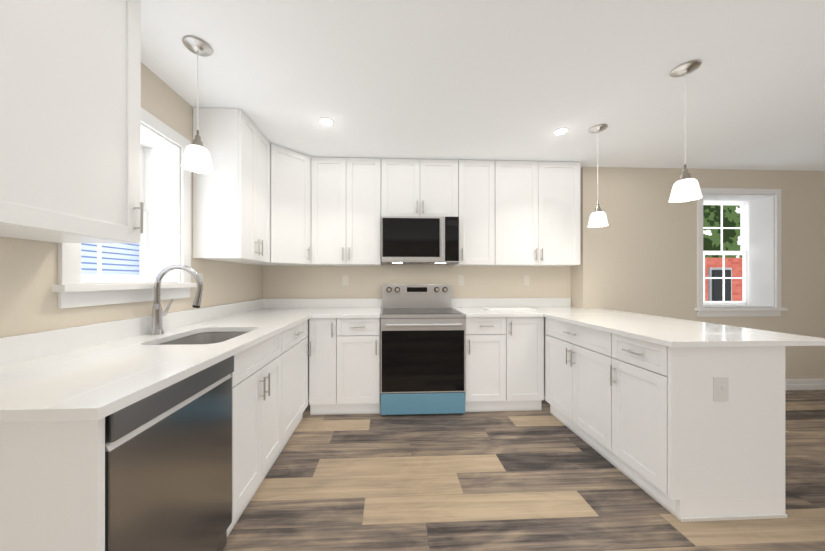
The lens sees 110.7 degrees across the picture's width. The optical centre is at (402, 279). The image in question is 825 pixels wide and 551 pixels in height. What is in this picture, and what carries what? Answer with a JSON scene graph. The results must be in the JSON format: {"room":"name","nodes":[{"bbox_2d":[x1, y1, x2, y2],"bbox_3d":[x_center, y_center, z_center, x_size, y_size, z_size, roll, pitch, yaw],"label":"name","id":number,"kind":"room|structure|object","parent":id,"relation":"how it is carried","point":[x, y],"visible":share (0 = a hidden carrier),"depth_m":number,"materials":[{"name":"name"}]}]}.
{"room":"kitchen","nodes":[
{"label":"kitchen","id":0,"kind":"room"},
{"bbox_2d":[0,62,262,337],"bbox_3d":[-1.506,0.000,-0.176,0.244,2.440,7.220,0,0,-3],"label":"wall","id":1,"kind":"structure","parent":0,"point":[28,268],"depth_m":1.41,"materials":[{"name":"beige paint"}]},
{"bbox_2d":[0,0,142,243],"bbox_3d":[-1.234,-0.685,0.633,0.364,1.061,1.152,0,0,-3],"label":"upper cabinet","id":2,"kind":"object","parent":1,"relation":"attached to","point":[70,70],"visible":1,"depth_m":0.96,"materials":[{"name":"white wood"}]},
{"bbox_2d":[52,107,196,308],"bbox_3d":[-1.555,-0.417,1.576,0.290,1.075,0.815,0,0,-3],"label":"window","id":3,"kind":"structure","parent":1,"relation":"in","point":[161,156],"depth_m":1.87,"materials":[{"name":"white wood"}]},
{"bbox_2d":[81,243,138,274],"bbox_3d":[-1.733,-0.430,1.568,0.014,0.976,0.701,0,0,-3],"label":"window blinds","id":4,"kind":"object","parent":3,"relation":"attached to","point":[117,258],"visible":0.06,"depth_m":1.71,"materials":[{"name":"white plastic"}]},
{"bbox_2d":[81,146,146,281],"bbox_3d":[-1.681,-0.430,1.571,0.038,0.876,0.601,0,0,-2],"label":"sash","id":5,"kind":"object","parent":3,"relation":"attached to","point":[142,276],"depth_m":1.83,"materials":[{"name":"white plastic"}]},
{"bbox_2d":[193,107,269,261],"bbox_3d":[-1.305,-0.685,2.265,0.364,1.061,0.499,0,0,-3],"label":"upper cabinet","id":6,"kind":"object","parent":1,"relation":"attached to","point":[231,204],"visible":1,"depth_m":2.02,"materials":[{"name":"white wood"}]},
{"bbox_2d":[263,264,570,298],"bbox_3d":[0.197,0.000,3.352,3.465,2.440,0.320,0,0,-3],"label":"wall","id":7,"kind":"structure","parent":0,"point":[279,282],"depth_m":3.19,"materials":[{"name":"beige paint"}]},
{"bbox_2d":[233,143,316,265],"bbox_3d":[-1.206,-0.685,2.824,0.611,1.061,0.607,0,0,-3],"label":"upper cabinet","id":8,"kind":"object","parent":7,"relation":"attached to","point":[290,170],"visible":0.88,"depth_m":2.67,"materials":[{"name":"white wood"}]},
{"bbox_2d":[342,275,348,285],"bbox_3d":[-0.628,0.005,3.151,0.070,0.114,0.008,0,0,-3],"label":"outlet","id":9,"kind":"object","parent":7,"relation":"attached to","point":[345,278],"visible":1,"depth_m":3.15,"materials":[{"name":"white plastic"}]},
{"bbox_2d":[311,157,381,265],"bbox_3d":[-0.565,-0.685,2.973,0.689,1.061,0.364,0,0,-3],"label":"upper cabinet","id":10,"kind":"object","parent":7,"relation":"attached to","point":[345,192],"visible":0.98,"depth_m":2.83,"materials":[{"name":"white wood"}]},
{"bbox_2d":[381,158,457,216],"bbox_3d":[0.170,-0.920,3.006,0.779,0.591,0.364,0,0,-3],"label":"upper cabinet","id":11,"kind":"object","parent":7,"relation":"attached to","point":[409,187],"visible":0.78,"depth_m":2.86,"materials":[{"name":"white wood"}]},
{"bbox_2d":[381,216,458,263],"bbox_3d":[0.167,-0.396,2.960,0.758,0.448,0.455,0,0,-3],"label":"microwave","id":12,"kind":"object","parent":7,"relation":"attached to","point":[404,239],"visible":1,"depth_m":2.77,"materials":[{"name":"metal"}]},
{"bbox_2d":[458,275,463,285],"bbox_3d":[0.661,0.005,3.207,0.070,0.114,0.008,0,0,-3],"label":"outlet","id":13,"kind":"object","parent":7,"relation":"attached to","point":[460,277],"visible":1,"depth_m":3.21,"materials":[{"name":"white plastic"}]},
{"bbox_2d":[452,160,494,265],"bbox_3d":[0.747,-0.685,3.031,0.374,1.061,0.364,0,0,-3],"label":"upper cabinet","id":14,"kind":"object","parent":7,"relation":"attached to","point":[476,178],"visible":0.98,"depth_m":2.89,"materials":[{"name":"white wood"}]},
{"bbox_2d":[523,275,528,284],"bbox_3d":[1.410,0.005,3.240,0.070,0.114,0.008,0,0,-3],"label":"outlet","id":15,"kind":"object","parent":7,"relation":"attached to","point":[525,277],"visible":1,"depth_m":3.24,"materials":[{"name":"white plastic"}]},
{"bbox_2d":[490,161,579,265],"bbox_3d":[1.381,-0.685,3.058,0.894,1.061,0.364,0,0,-3],"label":"upper cabinet","id":16,"kind":"object","parent":7,"relation":"attached to","point":[537,203],"visible":0.98,"depth_m":2.91,"materials":[{"name":"white wood"}]},
{"bbox_2d":[141,0,824,170],"bbox_3d":[2.103,-1.280,0.082,7.630,0.120,7.420,0,0,-3],"label":"ceiling","id":17,"kind":"structure","parent":0,"point":[493,80],"depth_m":1.68,"materials":[{"name":"white paint"}]},
{"bbox_2d":[181,35,213,173],"bbox_3d":[-1.066,-0.900,1.485,0.142,0.640,0.142,0,0,-3],"label":"pendant light","id":18,"kind":"object","parent":17,"relation":"hanging from","point":[196,158],"visible":1,"depth_m":1.47,"materials":[{"name":"white glass"}]},
{"bbox_2d":[318,117,334,126],"bbox_3d":[-0.586,-1.218,2.196,0.124,0.004,0.124,0,0,-3],"label":"recessed light","id":19,"kind":"object","parent":17,"relation":"in","point":[324,121],"visible":1,"depth_m":2.19,"materials":[{"name":"white"}]},
{"bbox_2d":[552,127,568,135],"bbox_3d":[1.299,-1.218,2.339,0.124,0.004,0.124,0,0,-3],"label":"recessed light","id":20,"kind":"object","parent":17,"relation":"in","point":[560,131],"visible":1,"depth_m":2.34,"materials":[{"name":"white"}]},
{"bbox_2d":[587,124,608,227],"bbox_3d":[1.572,-0.827,2.291,0.142,0.784,0.142,0,0,-3],"label":"pendant light","id":21,"kind":"object","parent":17,"relation":"hanging from","point":[598,218],"visible":1,"depth_m":2.26,"materials":[{"name":"white glass"}]},
{"bbox_2d":[668,60,702,202],"bbox_3d":[1.630,-0.842,1.643,0.142,0.754,0.142,0,0,-3],"label":"pendant light","id":22,"kind":"object","parent":17,"relation":"hanging from","point":[687,188],"visible":1,"depth_m":1.62,"materials":[{"name":"white glass"}]},
{"bbox_2d":[222,390,824,550],"bbox_3d":[2.103,1.280,0.082,7.630,0.120,7.420,0,0,-3],"label":"floor","id":23,"kind":"structure","parent":0,"point":[491,480],"depth_m":1.62,"materials":[{"name":"brown wood"}]},
{"bbox_2d":[0,319,310,550],"bbox_3d":[-1.122,0.777,1.910,0.698,0.885,2.440,0,0,-3],"label":"base cabinet","id":24,"kind":"object","parent":23,"relation":"on","point":[52,473],"visible":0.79,"depth_m":0.70,"materials":[{"name":"white wood"}]},
{"bbox_2d":[0,298,381,421],"bbox_3d":[-0.822,0.270,1.909,1.299,0.130,2.468,0,0,-3],"label":"countertop","id":25,"kind":"structure","parent":24,"relation":"on","point":[91,372],"depth_m":1.11,"materials":[{"name":"stone"}]},
{"bbox_2d":[150,264,202,334],"bbox_3d":[-1.279,0.107,1.649,0.281,0.394,0.129,0,0,-3],"label":"faucet","id":26,"kind":"object","parent":25,"relation":"on","point":[157,314],"visible":1,"depth_m":1.60,"materials":[{"name":"silver metal"}]},
{"bbox_2d":[157,332,247,344],"bbox_3d":[-1.086,0.441,1.594,0.420,0.210,0.540,0,0,-3],"label":"sink basin","id":27,"kind":"object","parent":25,"relation":"in","point":[206,337],"visible":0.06,"depth_m":1.82,"materials":[{"name":"silver metal"}]},
{"bbox_2d":[105,355,233,550],"bbox_3d":[-1.053,0.780,1.004,0.597,0.879,0.569,0,0,-3],"label":"dishwasher","id":28,"kind":"object","parent":23,"relation":"on","point":[168,452],"visible":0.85,"depth_m":0.95,"materials":[{"name":"silver metal"}]},
{"bbox_2d":[309,318,379,414],"bbox_3d":[-0.527,0.777,2.830,0.629,0.885,0.654,0,0,-3],"label":"base cabinet","id":29,"kind":"object","parent":23,"relation":"on","point":[344,360],"visible":0.86,"depth_m":2.54,"materials":[{"name":"white wood"}]},
{"bbox_2d":[380,284,464,414],"bbox_3d":[0.173,0.635,2.828,0.762,1.170,0.701,0,0,-3],"label":"stove","id":30,"kind":"object","parent":23,"relation":"on","point":[422,338],"visible":1,"depth_m":2.54,"materials":[{"name":"silver metal"}]},
{"bbox_2d":[465,317,543,411],"bbox_3d":[0.923,0.777,2.893,0.735,0.885,0.654,0,0,-3],"label":"base cabinet","id":31,"kind":"object","parent":23,"relation":"on","point":[504,356],"visible":0.9,"depth_m":2.60,"materials":[{"name":"white wood"}]},
{"bbox_2d":[544,317,787,521],"bbox_3d":[1.610,0.777,2.347,0.648,0.885,1.805,0,0,-3],"label":"base cabinet","id":32,"kind":"object","parent":23,"relation":"on","point":[649,409],"visible":0.91,"depth_m":1.46,"materials":[{"name":"white wood"}]},
{"bbox_2d":[452,298,824,346],"bbox_3d":[1.375,0.300,2.327,1.590,0.190,1.825,0,0,-3],"label":"countertop","id":33,"kind":"structure","parent":32,"relation":"on","point":[665,331],"depth_m":1.95,"materials":[{"name":"stone"}]},
{"bbox_2d":[481,307,537,310],"bbox_3d":[1.088,0.297,2.925,0.490,0.014,0.230,0,0,-3],"label":"paper","id":34,"kind":"object","parent":33,"relation":"on","point":[502,308],"visible":1,"depth_m":2.83,"materials":[{"name":"white paper"}]},
{"bbox_2d":[713,377,728,400],"bbox_3d":[1.619,0.555,1.442,0.074,0.120,0.018,0,0,-3],"label":"switch plate","id":35,"kind":"object","parent":32,"relation":"attached to","point":[720,384],"visible":1,"depth_m":1.44,"materials":[{"name":"white plastic"}]},
{"bbox_2d":[571,167,824,379],"bbox_3d":[3.698,0.000,3.281,3.525,2.440,0.274,0,0,-3],"label":"wall","id":36,"kind":"structure","parent":0,"point":[644,261],"depth_m":3.11,"materials":[{"name":"beige paint"}]},
{"bbox_2d":[695,188,787,316],"bbox_3d":[3.702,-0.301,3.255,1.010,1.407,0.320,0,0,-3],"label":"window","id":37,"kind":"structure","parent":36,"relation":"in","point":[759,203],"depth_m":3.18,"materials":[{"name":"white wood"}]},
{"bbox_2d":[703,201,747,304],"bbox_3d":[3.695,-0.323,3.393,0.826,1.231,0.038,0,0,-2],"label":"sash","id":38,"kind":"object","parent":37,"relation":"attached to","point":[742,251],"depth_m":3.39,"materials":[{"name":"white plastic"}]},
{"bbox_2d":[785,379,824,389],"bbox_3d":[2.112,1.163,-0.118,6.988,0.115,6.378,0,0,-3],"label":"baseboard","id":39,"kind":"structure","parent":36,"relation":"attached to","point":[790,384],"depth_m":3.16,"materials":[{"name":"white wood"}]},
{"label":"outside","id":40,"kind":"structure","parent":0,"visible":0},
{"bbox_2d":[703,205,741,300],"bbox_3d":[3.625,-0.530,4.998,5.850,4.500,0.070,0,0,-3],"label":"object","id":41,"kind":"structure","parent":40,"point":[711,213],"depth_m":5.10,"materials":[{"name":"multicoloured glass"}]}
]}

